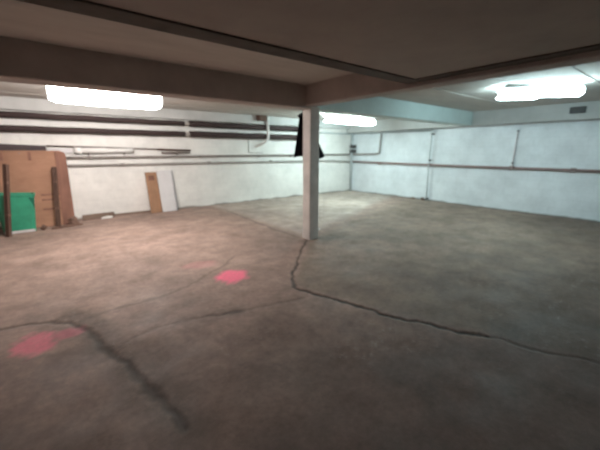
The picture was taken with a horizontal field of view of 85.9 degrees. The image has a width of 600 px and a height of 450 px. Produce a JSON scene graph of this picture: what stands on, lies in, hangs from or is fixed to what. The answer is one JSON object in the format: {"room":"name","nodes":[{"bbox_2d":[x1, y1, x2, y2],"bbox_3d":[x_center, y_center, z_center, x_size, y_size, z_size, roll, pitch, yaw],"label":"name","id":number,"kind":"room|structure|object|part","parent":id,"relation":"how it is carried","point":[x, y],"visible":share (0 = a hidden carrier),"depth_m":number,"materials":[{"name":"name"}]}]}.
{"room":"basement","nodes":[
{"label":"basement","id":0,"kind":"room"},
{"bbox_2d":[0,110,350,227],"bbox_3d":[-2.931,-1.798,8.568,12.680,2.750,0.200,-10,16,-37],"label":"wall","id":1,"kind":"structure","parent":0,"point":[94,189],"depth_m":8.45,"materials":[{"name":"white paint"}]},
{"bbox_2d":[0,144,45,150],"bbox_3d":[-5.959,-1.436,6.009,1.935,0.165,0.035,-10,16,-37],"label":"board","id":2,"kind":"object","parent":1,"relation":"attached to","point":[3,147],"visible":0.79,"depth_m":6.34,"materials":[{"name":"grey wood"}]},
{"bbox_2d":[47,148,72,152],"bbox_3d":[-5.019,-1.550,6.736,0.420,0.100,0.040,-10,16,-37],"label":"white offcut","id":3,"kind":"object","parent":1,"relation":"attached to","point":[65,150],"visible":0.86,"depth_m":6.74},
{"bbox_2d":[74,147,134,153],"bbox_3d":[-4.343,-1.665,7.188,1.160,0.130,0.132,-10,16,-37],"label":"tube","id":4,"kind":"object","parent":1,"relation":"attached to","point":[77,150],"visible":1,"depth_m":7.12,"materials":[{"name":"plastic"}]},
{"bbox_2d":[74,147,82,153],"bbox_3d":[-4.742,-1.593,6.880,0.140,0.130,0.132,-10,16,-37],"label":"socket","id":5,"kind":"object","parent":4,"relation":"attached to","point":[77,150],"depth_m":6.85,"materials":[{"name":"white plastic"}]},
{"bbox_2d":[46,145,190,150],"bbox_3d":[-4.028,-1.779,7.503,2.976,0.131,0.052,-10,16,-37],"label":"rod","id":6,"kind":"object","parent":1,"relation":"attached to","point":[159,149],"visible":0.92,"depth_m":7.61,"materials":[{"name":"grey metal"}]},
{"bbox_3d":[-4.039,-1.785,7.499,2.956,0.117,0.034,-10,16,-37],"label":"rod","id":7,"kind":"part","parent":6,"relation":"part of","materials":[{"name":"grey metal"}]},
{"bbox_2d":[0,125,296,139],"bbox_3d":[-3.767,-2.060,7.558,10.182,0.371,0.204,-10,16,-37],"label":"insulated pipe","id":8,"kind":"object","parent":1,"relation":"attached to","point":[3,128],"visible":0.89,"depth_m":7.46,"materials":[{"name":"metal"}]},
{"bbox_2d":[0,111,297,131],"bbox_3d":[-3.749,-2.413,7.495,10.232,0.150,0.198,-10,16,-37],"label":"insulated pipe","id":9,"kind":"object","parent":1,"relation":"attached to","point":[3,114],"visible":0.94,"depth_m":7.41,"materials":[{"name":"metal"}]},
{"bbox_2d":[67,160,349,166],"bbox_3d":[-2.948,-1.582,8.410,12.361,0.147,0.089,-10,16,-37],"label":"pipe","id":10,"kind":"object","parent":1,"relation":"attached to","point":[207,162],"visible":0.82,"depth_m":8.32,"materials":[{"name":"grey metal"}]},
{"bbox_2d":[66,134,381,158],"bbox_3d":[-2.508,-1.993,7.800,12.427,0.748,1.423,-10,16,-37],"label":"pipe","id":11,"kind":"object","parent":1,"relation":"attached to","point":[290,155],"visible":0.86,"depth_m":8.42,"materials":[{"name":"grey metal"}]},
{"bbox_3d":[-3.126,-1.772,8.182,0.024,0.077,0.164,-10,16,-37],"label":"wall bracket","id":12,"kind":"object","parent":1,"relation":"attached to","visible":0},
{"bbox_2d":[161,152,190,153],"bbox_3d":[-3.136,-1.833,8.164,0.720,0.040,0.040,-10,16,-37],"label":"stick","id":13,"kind":"object","parent":12,"relation":"on","point":[161,152],"visible":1,"depth_m":8.09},
{"bbox_2d":[0,190,599,449],"bbox_3d":[0.525,0.513,4.461,12.480,0.012,11.180,-10,16,-37],"label":"floor","id":14,"kind":"structure","parent":0,"point":[406,323],"depth_m":2.79,"materials":[{"name":"concrete"}]},
{"bbox_2d":[2,164,11,236],"bbox_3d":[-5.205,-0.431,5.724,0.079,1.277,0.276,1,13,3],"label":"batten","id":15,"kind":"object","parent":14,"relation":"on","point":[5,167],"visible":1,"depth_m":5.71,"materials":[{"name":"brown wood"}]},
{"bbox_2d":[0,192,35,233],"bbox_3d":[-5.306,-0.237,6.040,0.624,0.745,0.434,-10,16,-37],"label":"board","id":16,"kind":"object","parent":14,"relation":"on","point":[23,218],"visible":0.85,"depth_m":5.96,"materials":[{"name":"plastic"}]},
{"bbox_2d":[0,151,63,227],"bbox_3d":[-5.283,-0.716,6.433,1.100,1.500,0.338,-10,16,-36],"label":"plywood board","id":17,"kind":"object","parent":14,"relation":"on","point":[29,171],"visible":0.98,"depth_m":6.43,"materials":[{"name":"brown wood"}]},
{"bbox_2d":[51,167,60,225],"bbox_3d":[-4.952,-0.574,6.545,0.073,1.190,0.329,-4,14,-18],"label":"batten","id":18,"kind":"object","parent":14,"relation":"on","point":[54,169],"visible":0.93,"depth_m":6.52,"materials":[{"name":"brown wood"}]},
{"bbox_2d":[54,152,74,224],"bbox_3d":[-4.897,-0.763,6.697,0.210,1.487,0.354,-8,15,-31],"label":"board","id":19,"kind":"object","parent":14,"relation":"on","point":[66,200],"visible":0.84,"depth_m":6.69,"materials":[{"name":"brown wood"}]},
{"bbox_2d":[52,223,82,229],"bbox_3d":[-4.670,0.020,6.468,0.071,0.048,0.528,10,16,37],"label":"stick","id":20,"kind":"object","parent":14,"relation":"on","point":[69,225],"visible":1,"depth_m":6.46,"materials":[{"name":"brown wood"}]},
{"bbox_2d":[67,216,78,223],"bbox_3d":[-4.668,-0.089,6.628,0.202,0.191,0.153,-10,16,-37],"label":"lump","id":21,"kind":"object","parent":14,"relation":"on","point":[72,220],"visible":0.9,"depth_m":6.59,"materials":[{"name":"brown"}]},
{"bbox_2d":[82,212,114,220],"bbox_3d":[-4.550,-0.203,7.280,0.049,0.120,0.628,13,18,43],"label":"plank","id":22,"kind":"object","parent":14,"relation":"on","point":[98,215],"visible":0.96,"depth_m":7.23,"materials":[{"name":"brown wood"}]},
{"bbox_2d":[114,210,150,215],"bbox_3d":[-4.258,-0.255,7.661,1.530,0.050,0.030,-10,16,-37],"label":"batten","id":23,"kind":"object","parent":14,"relation":"on","point":[146,211],"visible":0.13,"depth_m":7.80,"materials":[{"name":"brown wood"}]},
{"bbox_2d":[145,172,162,212],"bbox_3d":[-3.598,-0.797,7.921,0.278,0.988,0.207,-10,16,-37],"label":"plank","id":24,"kind":"object","parent":14,"relation":"on","point":[151,177],"visible":1,"depth_m":7.91,"materials":[{"name":"brown wood"}]},
{"bbox_2d":[156,170,177,211],"bbox_3d":[-3.348,-0.861,8.131,0.384,1.018,0.216,-10,16,-37],"label":"board","id":25,"kind":"object","parent":14,"relation":"on","point":[165,177],"visible":1,"depth_m":8.12,"materials":[{"name":"white wood"}]},
{"bbox_2d":[303,107,319,239],"bbox_3d":[0.183,-0.826,5.446,0.205,2.202,0.205,-10,16,-37],"label":"pillar","id":26,"kind":"structure","parent":14,"relation":"on","point":[311,116],"depth_m":5.36,"materials":[{"name":"paint"}]},
{"bbox_2d":[293,112,324,158],"bbox_3d":[0.209,-1.516,5.517,0.710,0.772,0.140,-10,16,-37],"label":"cloth","id":27,"kind":"object","parent":26,"relation":"hanging from","point":[298,151],"visible":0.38,"depth_m":5.40,"materials":[{"name":"fabric"}]},
{"bbox_2d":[0,0,599,120],"bbox_3d":[0.525,-2.004,3.880,12.480,0.200,11.180,-10,16,-37],"label":"ceiling","id":28,"kind":"structure","parent":0,"point":[18,19],"depth_m":3.85,"materials":[{"name":"paint"}]},
{"bbox_2d":[45,86,162,109],"bbox_3d":[-2.889,-1.959,4.859,1.518,0.340,0.350,-10,16,-37],"label":"lamp","id":29,"kind":"object","parent":28,"relation":"hanging from","point":[57,94],"visible":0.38,"depth_m":4.70,"materials":[{"name":"white"}]},
{"bbox_2d":[0,36,316,110],"bbox_3d":[-2.489,-1.578,3.190,6.800,0.340,0.320,-10,16,-37],"label":"beam","id":30,"kind":"structure","parent":28,"relation":"attached to","point":[21,61],"depth_m":3.53,"materials":[{"name":"paint"}]},
{"bbox_2d":[0,96,350,129],"bbox_3d":[-3.005,-2.751,8.036,12.185,0.235,0.205,-10,16,-37],"label":"beam","id":31,"kind":"structure","parent":28,"relation":"attached to","point":[6,103],"depth_m":7.45,"materials":[{"name":"paint"}]},
{"bbox_2d":[256,115,266,120],"bbox_3d":[-1.101,-3.068,9.252,0.270,0.156,0.170,-10,16,-37],"label":"junction box","id":32,"kind":"object","parent":28,"relation":"attached to","point":[258,117],"visible":0.99,"depth_m":9.18,"materials":[{"name":"grey metal"}]},
{"bbox_3d":[-1.054,-3.051,9.194,0.240,0.120,0.017,-10,16,-37],"label":"lid","id":33,"kind":"part","parent":32,"relation":"part of","materials":[{"name":"grey metal"}]},
{"bbox_2d":[255,116,269,147],"bbox_3d":[-1.113,-2.738,9.483,0.429,0.904,0.110,0,13,-1],"label":"drainpipe","id":34,"kind":"object","parent":28,"relation":"attached to","point":[267,121],"visible":0.98,"depth_m":9.50,"materials":[{"name":"plastic"}]},
{"bbox_2d":[322,113,374,125],"bbox_3d":[1.409,-2.947,8.978,2.024,0.269,0.244,-10,16,-37],"label":"lamp","id":35,"kind":"object","parent":28,"relation":"hanging from","point":[330,118],"visible":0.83,"depth_m":8.80,"materials":[{"name":"white plastic"}]},
{"bbox_2d":[317,97,472,125],"bbox_3d":[2.285,-2.429,6.877,5.385,0.340,0.320,-10,16,-37],"label":"beam","id":36,"kind":"structure","parent":28,"relation":"attached to","point":[376,107],"depth_m":6.50,"materials":[{"name":"paint"}]},
{"bbox_2d":[306,50,599,106],"bbox_3d":[2.250,-1.434,2.488,0.220,0.305,6.710,-10,16,-37],"label":"beam","id":37,"kind":"structure","parent":28,"relation":"attached to","point":[351,87],"depth_m":3.80,"materials":[{"name":"paint"}]},
{"bbox_2d":[347,101,599,132],"bbox_3d":[5.302,-2.595,7.629,0.310,0.355,11.180,-10,16,-37],"label":"beam","id":38,"kind":"structure","parent":28,"relation":"attached to","point":[556,112],"depth_m":7.73,"materials":[{"name":"paint"}]},
{"bbox_2d":[569,106,586,113],"bbox_3d":[5.790,-2.396,6.711,0.112,0.130,0.260,-10,16,-37],"label":"junction box","id":39,"kind":"object","parent":38,"relation":"attached to","point":[581,109],"visible":1,"depth_m":6.67,"materials":[{"name":"metal"}]},
{"bbox_3d":[5.752,-2.389,6.681,0.014,0.106,0.230,-10,16,-37],"label":"lid","id":40,"kind":"part","parent":39,"relation":"part of","materials":[{"name":"metal"}]},
{"bbox_2d":[495,83,584,99],"bbox_3d":[3.631,-2.038,4.906,1.095,0.209,0.380,2,13,9],"label":"lamp","id":41,"kind":"object","parent":28,"relation":"hanging from","point":[516,91],"visible":0.99,"depth_m":4.83,"materials":[{"name":"white"}]},
{"bbox_2d":[496,89,538,99],"bbox_3d":[3.411,-2.046,5.046,0.598,0.162,0.180,2,13,9],"label":"diffuser","id":42,"kind":"object","parent":41,"relation":"attached to","point":[509,94],"depth_m":4.99,"materials":[{"name":"white plastic"}]},
{"bbox_2d":[536,85,584,96],"bbox_3d":[3.851,-1.984,4.776,0.598,0.162,0.180,2,13,9],"label":"diffuser","id":43,"kind":"object","parent":41,"relation":"attached to","point":[542,90],"depth_m":4.72,"materials":[{"name":"white plastic"}]},
{"bbox_2d":[87,0,599,78],"bbox_3d":[0.154,-0.822,-0.261,6.555,0.250,4.900,-10,16,-37],"label":"ceiling","id":44,"kind":"structure","parent":0,"point":[414,39],"depth_m":1.93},
{"bbox_2d":[16,0,421,83],"bbox_3d":[-1.303,-1.112,1.554,6.550,0.022,0.185,-10,16,-37],"label":"ceiling beam","id":45,"kind":"structure","parent":44,"relation":"attached to","point":[84,7],"depth_m":2.03,"materials":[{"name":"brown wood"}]},
{"bbox_2d":[415,44,599,81],"bbox_3d":[2.724,-1.129,1.628,0.145,0.022,4.700,-10,16,-37],"label":"trim","id":46,"kind":"structure","parent":44,"relation":"attached to","point":[595,47],"depth_m":2.71,"materials":[{"name":"brown wood"}]},
{"bbox_2d":[352,119,599,221],"bbox_3d":[5.494,-1.667,8.000,0.200,2.750,11.180,-10,16,-37],"label":"wall","id":47,"kind":"structure","parent":0,"point":[564,144],"depth_m":8.40,"materials":[{"name":"white paint"}]},
{"bbox_2d":[349,133,355,190],"bbox_3d":[1.968,-2.341,12.050,0.226,2.140,0.125,-10,16,-37],"label":"pipe","id":48,"kind":"object","parent":47,"relation":"attached to","point":[352,146],"visible":0.92,"depth_m":11.96,"materials":[{"name":"metal"}]},
{"bbox_2d":[319,129,431,134],"bbox_3d":[2.102,-2.951,10.127,2.177,0.068,3.195,-10,16,-37],"label":"pipe","id":49,"kind":"object","parent":47,"relation":"attached to","point":[429,129],"visible":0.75,"depth_m":10.98,"materials":[{"name":"white metal"}]},
{"bbox_2d":[425,129,434,200],"bbox_3d":[3.924,-1.799,9.727,0.134,2.131,0.058,-10,16,-37],"label":"riser pipe","id":50,"kind":"object","parent":47,"relation":"attached to","point":[432,133],"visible":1,"depth_m":9.69,"materials":[{"name":"metal"}]},
{"bbox_2d":[353,161,599,172],"bbox_3d":[5.386,-1.409,7.952,0.093,0.099,11.110,-10,16,-37],"label":"rusty pipe","id":51,"kind":"object","parent":47,"relation":"attached to","point":[397,163],"visible":0.93,"depth_m":8.31,"materials":[{"name":"grey metal"}]},
{"bbox_2d":[511,130,518,165],"bbox_3d":[5.324,-1.895,7.966,0.039,0.869,0.058,-10,16,-37],"label":"conduit","id":52,"kind":"object","parent":47,"relation":"attached to","point":[512,163],"visible":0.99,"depth_m":7.96,"materials":[{"name":"metal"}]}
]}

